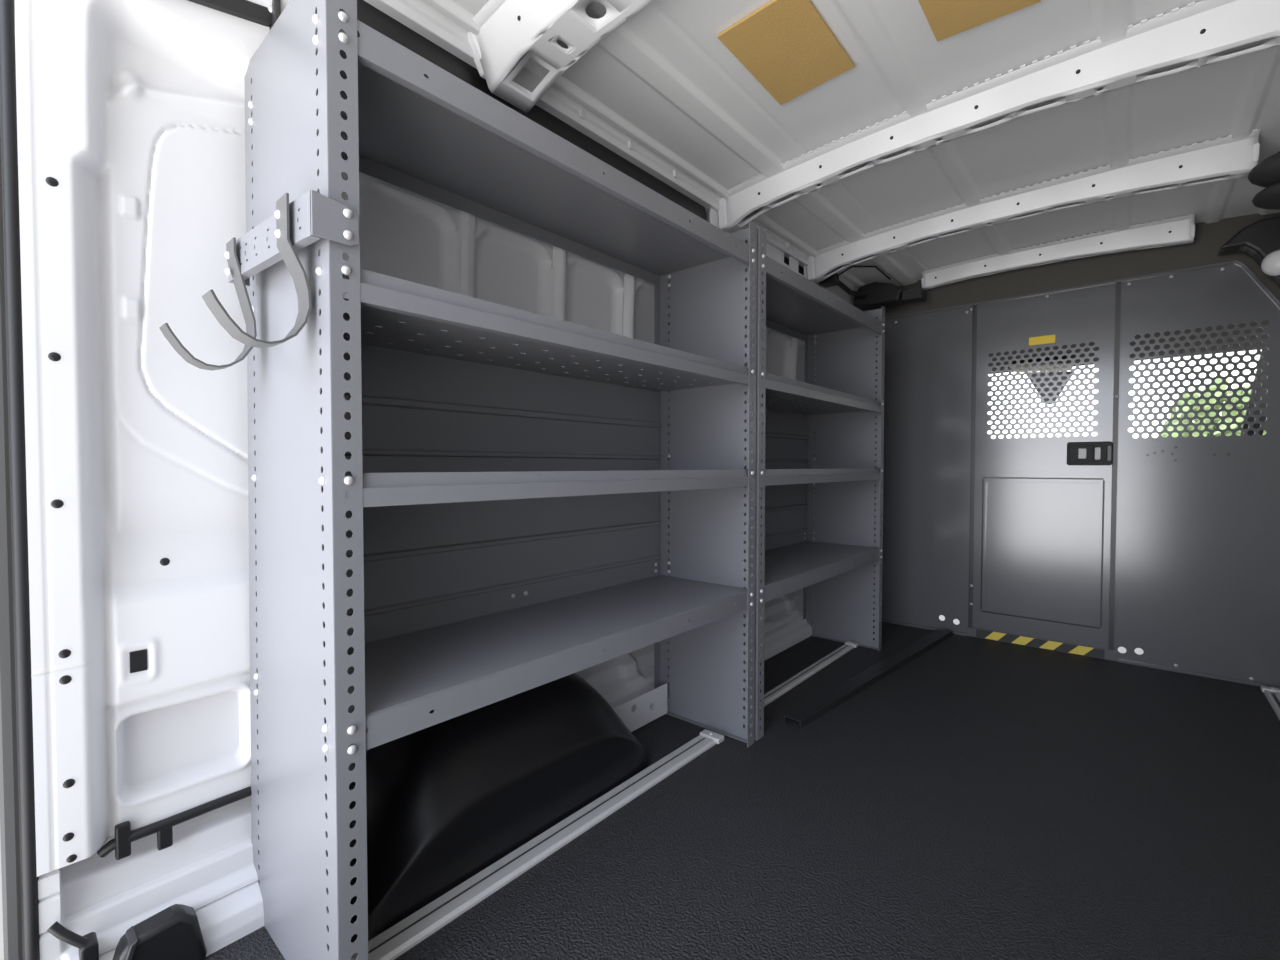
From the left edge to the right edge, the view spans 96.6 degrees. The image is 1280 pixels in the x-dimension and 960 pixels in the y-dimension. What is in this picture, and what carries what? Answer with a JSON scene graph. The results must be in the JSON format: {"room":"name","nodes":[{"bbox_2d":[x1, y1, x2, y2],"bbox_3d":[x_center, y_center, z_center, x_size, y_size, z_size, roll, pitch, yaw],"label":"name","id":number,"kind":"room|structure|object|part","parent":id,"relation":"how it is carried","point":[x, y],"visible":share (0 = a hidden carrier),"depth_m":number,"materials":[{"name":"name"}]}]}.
{"room":"vehicle interior","nodes":[
{"label":"vehicle interior","id":0,"kind":"room"},
{"bbox_2d":[15,0,815,959],"bbox_3d":[0.119,-0.080,2.015,0.221,1.790,3.122,1,2,40],"label":"wall","id":1,"kind":"structure","parent":0,"point":[131,113],"depth_m":0.96,"materials":[{"name":"white metal"}]},
{"bbox_2d":[0,83,23,959],"bbox_3d":[-0.949,-0.036,0.844,0.060,1.900,0.022,1,2,41],"label":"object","id":2,"kind":"structure","parent":1,"relation":"attached to","point":[11,902],"depth_m":0.83,"materials":[{"name":"grey"}]},
{"bbox_2d":[0,0,39,959],"bbox_3d":[-0.910,-0.061,0.836,0.017,1.850,0.017,1,2,41],"label":"door seal","id":3,"kind":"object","parent":1,"relation":"attached to","point":[31,936],"depth_m":0.83,"materials":[{"name":"black rubber"}]},
{"bbox_2d":[47,921,98,959],"bbox_3d":[-0.863,0.711,0.868,0.038,0.086,0.054,1,2,41],"label":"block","id":4,"kind":"object","parent":1,"relation":"attached to","point":[88,945],"visible":1,"depth_m":0.87,"materials":[{"name":"black plastic"}]},
{"bbox_2d":[112,904,206,959],"bbox_3d":[-0.785,0.761,0.925,0.052,0.097,0.128,1,2,41],"label":"access cover","id":5,"kind":"object","parent":1,"relation":"attached to","point":[173,933],"visible":1,"depth_m":0.92,"materials":[{"name":"black plastic"}]},
{"bbox_2d":[97,786,258,859],"bbox_3d":[-0.786,0.597,1.022,0.026,0.067,0.271,1,2,41],"label":"harness","id":6,"kind":"object","parent":1,"relation":"attached to","point":[124,836],"visible":0.93,"depth_m":0.97,"materials":[{"name":"black plastic"}]},
{"bbox_2d":[188,0,280,29],"bbox_3d":[-0.703,-0.800,0.930,0.028,0.086,0.201,1,2,41],"label":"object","id":7,"kind":"object","parent":1,"relation":"attached to","point":[244,9],"visible":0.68,"depth_m":0.97,"materials":[{"name":"black plastic"}]},
{"bbox_2d":[316,0,706,220],"bbox_3d":[-0.186,-0.807,1.491,0.008,0.246,1.265,1,2,41],"label":"trim","id":8,"kind":"structure","parent":1,"relation":"attached to","point":[367,14],"depth_m":1.33,"materials":[{"name":"black plastic"}]},
{"bbox_2d":[579,109,584,119],"bbox_3d":[-0.151,-0.947,1.478,0.012,0.021,0.018,1,2,41],"label":"trim","id":9,"kind":"structure","parent":1,"relation":"attached to","point":[581,112],"depth_m":1.47,"materials":[{"name":"white paint"}]},
{"bbox_2d":[364,0,857,290],"bbox_3d":[0.198,-0.955,1.909,0.034,0.042,3.145,1,2,41],"label":"roof rail","id":10,"kind":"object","parent":1,"relation":"attached to","point":[402,11],"depth_m":1.47,"materials":[{"name":"white metal"}]},
{"bbox_2d":[628,141,633,149],"bbox_3d":[-0.027,-0.951,1.623,0.012,0.021,0.018,1,2,41],"label":"trim","id":11,"kind":"structure","parent":1,"relation":"attached to","point":[630,143],"depth_m":1.62,"materials":[{"name":"white paint"}]},
{"bbox_2d":[613,683,666,731],"bbox_3d":[-0.007,0.736,1.806,0.003,0.101,0.300,1,2,41],"label":"bracket","id":12,"kind":"object","parent":1,"relation":"attached to","point":[642,715],"visible":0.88,"depth_m":1.83,"materials":[{"name":"grey metal"}]},
{"bbox_2d":[673,170,677,178],"bbox_3d":[0.110,-0.955,1.782,0.012,0.021,0.018,1,2,41],"label":"trim","id":13,"kind":"structure","parent":1,"relation":"attached to","point":[675,173],"depth_m":1.77,"materials":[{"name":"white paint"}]},
{"bbox_2d":[710,208,854,305],"bbox_3d":[0.697,-0.904,2.520,0.040,0.155,1.440,1,2,41],"label":"trim","id":14,"kind":"structure","parent":1,"relation":"attached to","point":[772,252],"depth_m":2.43,"materials":[{"name":"white paint"}]},
{"bbox_2d":[203,620,1279,959],"bbox_3d":[0.823,0.816,1.374,2.080,0.030,3.245,1,2,41],"label":"floor","id":15,"kind":"structure","parent":0,"point":[980,799],"depth_m":1.29,"materials":[{"name":"black rubber"}]},
{"bbox_2d":[327,673,652,941],"bbox_3d":[-0.313,0.645,1.375,0.254,0.312,0.840,1,2,41],"label":"wheel arch cover","id":16,"kind":"object","parent":15,"relation":"on","point":[448,800],"visible":0.77,"depth_m":1.22,"materials":[{"name":"black plastic"}]},
{"bbox_2d":[245,0,756,959],"bbox_3d":[-0.195,0.029,1.379,0.407,1.545,1.197,1,2,41],"label":"shelving unit","id":17,"kind":"object","parent":15,"relation":"on","point":[452,538],"visible":0.98,"depth_m":1.19,"materials":[{"name":"silver metal"}]},
{"bbox_2d":[159,190,358,370],"bbox_3d":[-0.581,-0.289,0.839,0.336,0.223,0.155,1,2,32],"label":"bracket","id":18,"kind":"object","parent":17,"relation":"attached to","point":[289,230],"visible":1,"depth_m":0.81,"materials":[{"name":"silver metal"}]},
{"bbox_3d":[-0.423,-0.362,0.793,0.003,0.060,0.062,1,2,41],"label":"wrap plate","id":19,"kind":"part","parent":18,"relation":"part of","materials":[{"name":"grey metal"}]},
{"bbox_3d":[-0.570,0.039,0.948,0.402,1.545,0.042,1,2,41],"label":"panel","id":20,"kind":"part","parent":17,"relation":"part of","materials":[{"name":"grey metal"}]},
{"bbox_3d":[-0.314,0.024,1.486,0.008,0.622,1.170,1,2,41],"label":"panel","id":21,"kind":"part","parent":17,"relation":"part of","materials":[{"name":"grey metal"}]},
{"bbox_3d":[-0.182,-0.650,1.356,0.363,0.052,1.184,1,2,41],"label":"shelf","id":22,"kind":"part","parent":17,"relation":"part of","materials":[{"name":"grey metal"}]},
{"bbox_3d":[-0.182,0.000,1.371,0.366,0.055,1.184,1,2,41],"label":"shelf","id":23,"kind":"part","parent":17,"relation":"part of","materials":[{"name":"grey metal"}]},
{"bbox_3d":[-0.182,0.362,1.381,0.363,0.052,1.184,1,2,41],"label":"shelf","id":24,"kind":"part","parent":17,"relation":"part of","materials":[{"name":"grey metal"}]},
{"bbox_3d":[-0.182,-0.299,1.364,0.366,0.055,1.184,1,2,41],"label":"shelf","id":25,"kind":"part","parent":17,"relation":"part of","materials":[{"name":"grey metal"}]},
{"bbox_3d":[0.193,0.018,1.808,0.367,1.545,0.042,1,2,41],"label":"panel","id":26,"kind":"part","parent":17,"relation":"part of","materials":[{"name":"grey metal"}]},
{"bbox_2d":[351,729,723,959],"bbox_3d":[-0.138,0.792,1.329,0.070,0.022,1.135,1,2,41],"label":"rail","id":27,"kind":"object","parent":15,"relation":"on","point":[404,935],"visible":1,"depth_m":1.19,"materials":[{"name":"silver metal"}]},
{"bbox_2d":[668,227,884,740],"bbox_3d":[0.592,0.007,2.265,0.372,1.545,1.142,1,2,41],"label":"shelving unit","id":28,"kind":"object","parent":15,"relation":"on","point":[840,561],"visible":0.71,"depth_m":2.60,"materials":[{"name":"silver metal"}]},
{"bbox_3d":[0.230,0.017,1.850,0.367,1.545,0.042,1,2,41],"label":"panel","id":29,"kind":"part","parent":28,"relation":"part of","materials":[{"name":"grey metal"}]},
{"bbox_3d":[0.457,0.003,2.381,0.008,0.622,1.120,1,2,41],"label":"panel","id":30,"kind":"part","parent":28,"relation":"part of","materials":[{"name":"grey metal"}]},
{"bbox_3d":[0.589,0.340,2.276,0.363,0.052,1.134,1,2,41],"label":"shelf","id":31,"kind":"part","parent":28,"relation":"part of","materials":[{"name":"grey metal"}]},
{"bbox_3d":[0.589,-0.022,2.267,0.366,0.055,1.134,1,2,41],"label":"shelf","id":32,"kind":"part","parent":28,"relation":"part of","materials":[{"name":"grey metal"}]},
{"bbox_3d":[0.589,-0.671,2.251,0.363,0.052,1.134,1,2,41],"label":"shelf","id":33,"kind":"part","parent":28,"relation":"part of","materials":[{"name":"grey metal"}]},
{"bbox_3d":[0.589,-0.321,2.259,0.366,0.055,1.134,1,2,41],"label":"shelf","id":34,"kind":"part","parent":28,"relation":"part of","materials":[{"name":"grey metal"}]},
{"bbox_3d":[0.949,-0.003,2.684,0.367,1.545,0.042,1,2,41],"label":"panel","id":35,"kind":"part","parent":28,"relation":"part of","materials":[{"name":"grey metal"}]},
{"bbox_2d":[760,641,857,708],"bbox_3d":[0.639,0.769,2.247,0.052,0.022,1.100,1,2,41],"label":"rail","id":36,"kind":"object","parent":15,"relation":"on","point":[773,694],"visible":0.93,"depth_m":2.27,"materials":[{"name":"silver metal"}]},
{"bbox_2d":[784,628,952,728],"bbox_3d":[1.003,0.765,2.330,1.436,0.026,0.060,-1,2,-44],"label":"channel","id":37,"kind":"object","parent":15,"relation":"on","point":[817,707],"visible":1,"depth_m":2.16,"materials":[{"name":"grey metal"}]},
{"bbox_2d":[863,213,1279,688],"bbox_3d":[1.896,-0.147,2.543,2.050,1.840,0.057,1,2,41],"label":"bulkhead","id":38,"kind":"object","parent":15,"relation":"on","point":[1168,548],"visible":0.99,"depth_m":2.48,"materials":[{"name":"grey paint"}]},
{"bbox_3d":[1.367,-0.051,3.000,0.655,1.615,0.003,1,2,41],"label":"panel","id":39,"kind":"part","parent":38,"relation":"part of","materials":[{"name":"grey metal"}]},
{"bbox_3d":[1.822,-0.061,2.605,0.514,1.575,0.007,1,2,41],"label":"door","id":40,"kind":"part","parent":38,"relation":"part of","materials":[{"name":"grey metal"}]},
{"bbox_3d":[1.969,-0.036,2.498,0.918,1.620,0.014,1,2,41],"label":"door frame","id":41,"kind":"part","parent":38,"relation":"part of","materials":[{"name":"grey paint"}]},
{"bbox_3d":[2.337,-0.031,2.164,0.803,1.615,0.003,1,2,41],"label":"panel","id":42,"kind":"part","parent":38,"relation":"part of","materials":[{"name":"grey metal"}]},
{"bbox_2d":[1261,685,1279,719],"bbox_3d":[1.625,0.793,1.279,0.062,0.022,2.230,1,2,41],"label":"rail","id":43,"kind":"object","parent":15,"relation":"on","point":[1272,694],"visible":1,"depth_m":2.04,"materials":[{"name":"silver metal"}]},
{"bbox_2d":[406,0,1279,289],"bbox_3d":[0.870,-0.967,1.369,1.732,0.089,3.285,1,2,41],"label":"ceiling","id":44,"kind":"structure","parent":0,"point":[663,82],"depth_m":1.55,"materials":[{"name":"white paint"}]},
{"bbox_2d":[466,0,652,112],"bbox_3d":[0.335,-0.895,0.750,1.714,0.185,0.234,1,2,41],"label":"bow","id":45,"kind":"object","parent":44,"relation":"attached to","point":[510,30],"visible":1,"depth_m":1.18,"materials":[{"name":"white paint"}]},
{"bbox_2d":[717,0,853,104],"bbox_3d":[0.344,-0.991,1.323,0.196,0.014,0.310,1,2,41],"label":"pad","id":46,"kind":"object","parent":44,"relation":"attached to","point":[787,46],"visible":1,"depth_m":1.30,"materials":[{"name":"orange cardboard"}]},
{"bbox_2d":[819,266,925,310],"bbox_3d":[1.111,-0.936,2.704,0.325,0.129,0.520,1,2,41],"label":"trim","id":47,"kind":"structure","parent":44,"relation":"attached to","point":[872,296],"depth_m":2.80,"materials":[{"name":"black plastic"}]},
{"bbox_2d":[918,0,1040,41],"bbox_3d":[0.648,-0.992,1.117,0.191,0.007,0.335,1,2,41],"label":"pad","id":48,"kind":"object","parent":44,"relation":"attached to","point":[946,18],"visible":1,"depth_m":1.21,"materials":[{"name":"orange cardboard"}]},
{"bbox_2d":[718,0,1279,233],"bbox_3d":[0.948,-0.913,1.462,1.714,0.185,0.152,1,2,41],"label":"bow","id":49,"kind":"object","parent":44,"relation":"attached to","point":[1205,32],"visible":0.99,"depth_m":1.39,"materials":[{"name":"white paint"}]},
{"bbox_2d":[807,129,1260,282],"bbox_3d":[1.289,-0.949,2.118,1.372,0.144,0.152,1,2,41],"label":"bow","id":50,"kind":"object","parent":44,"relation":"attached to","point":[1226,158],"visible":0.99,"depth_m":1.94,"materials":[{"name":"white paint"}]},
{"bbox_2d":[1248,151,1279,209],"bbox_3d":[1.941,-0.870,1.574,0.370,0.155,0.247,1,2,41],"label":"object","id":51,"kind":"object","parent":50,"relation":"attached to","point":[1266,173],"visible":1,"depth_m":1.64,"materials":[{"name":"black plastic"}]},
{"bbox_2d":[921,214,1194,289],"bbox_3d":[1.783,-0.982,2.530,0.974,0.100,0.112,1,2,41],"label":"bow","id":52,"kind":"object","parent":44,"relation":"attached to","point":[1180,230],"visible":1,"depth_m":2.43,"materials":[{"name":"white paint"}]},
{"bbox_2d":[1217,216,1279,286],"bbox_3d":[2.313,-0.679,2.029,0.364,0.517,0.141,1,2,41],"label":"trim","id":53,"kind":"structure","parent":44,"relation":"attached to","point":[1259,240],"depth_m":2.05,"materials":[{"name":"black plastic"}]},
{"bbox_2d":[988,320,1268,373],"bbox_3d":[2.313,-0.775,3.035,1.920,0.190,1.075,1,2,41],"label":"ceiling","id":54,"kind":"structure","parent":0,"point":[1264,322],"depth_m":3.12,"materials":[{"name":"grey"}]},
{"bbox_2d":[1009,362,1073,404],"bbox_3d":[2.458,-0.591,3.499,0.332,0.259,0.090,1,2,41],"label":"mirror","id":55,"kind":"object","parent":54,"relation":"attached to","point":[1055,368],"visible":0.35,"depth_m":3.46,"materials":[{"name":"grey plastic"}]},
{"bbox_3d":[2.913,0.314,3.735,1.850,0.860,0.550,1,2,41],"label":"trim","id":56,"kind":"structure","parent":0,"visible":0},
{"bbox_3d":[2.860,-0.416,3.694,1.600,0.600,0.624,1,2,41],"label":"window","id":57,"kind":"structure","parent":56,"relation":"attached to","visible":0},
{"bbox_2d":[1240,349,1267,435],"bbox_3d":[3.433,-0.423,3.171,0.092,0.640,0.703,1,2,39],"label":"window frame","id":58,"kind":"structure","parent":57,"relation":"attached to","point":[1264,363],"depth_m":3.15,"materials":[{"name":"grey plastic"}]},
{"label":"outside","id":59,"kind":"structure","parent":0,"visible":0},
{"bbox_2d":[939,615,1142,654],"bbox_3d":[16.480,1.067,19.162,60.000,0.040,39.500,1,2,41],"label":"ground","id":60,"kind":"structure","parent":59,"point":[1139,651],"depth_m":4.74,"materials":[{"name":"silver metal"}]},
{"bbox_2d":[1161,378,1265,437],"bbox_3d":[10.046,-0.251,9.786,1.818,3.057,1.907,1,2,41],"label":"tree","id":61,"kind":"object","parent":60,"relation":"on","point":[1218,380],"visible":0.15,"depth_m":9.71,"materials":[{"name":"green plant"}]}
]}

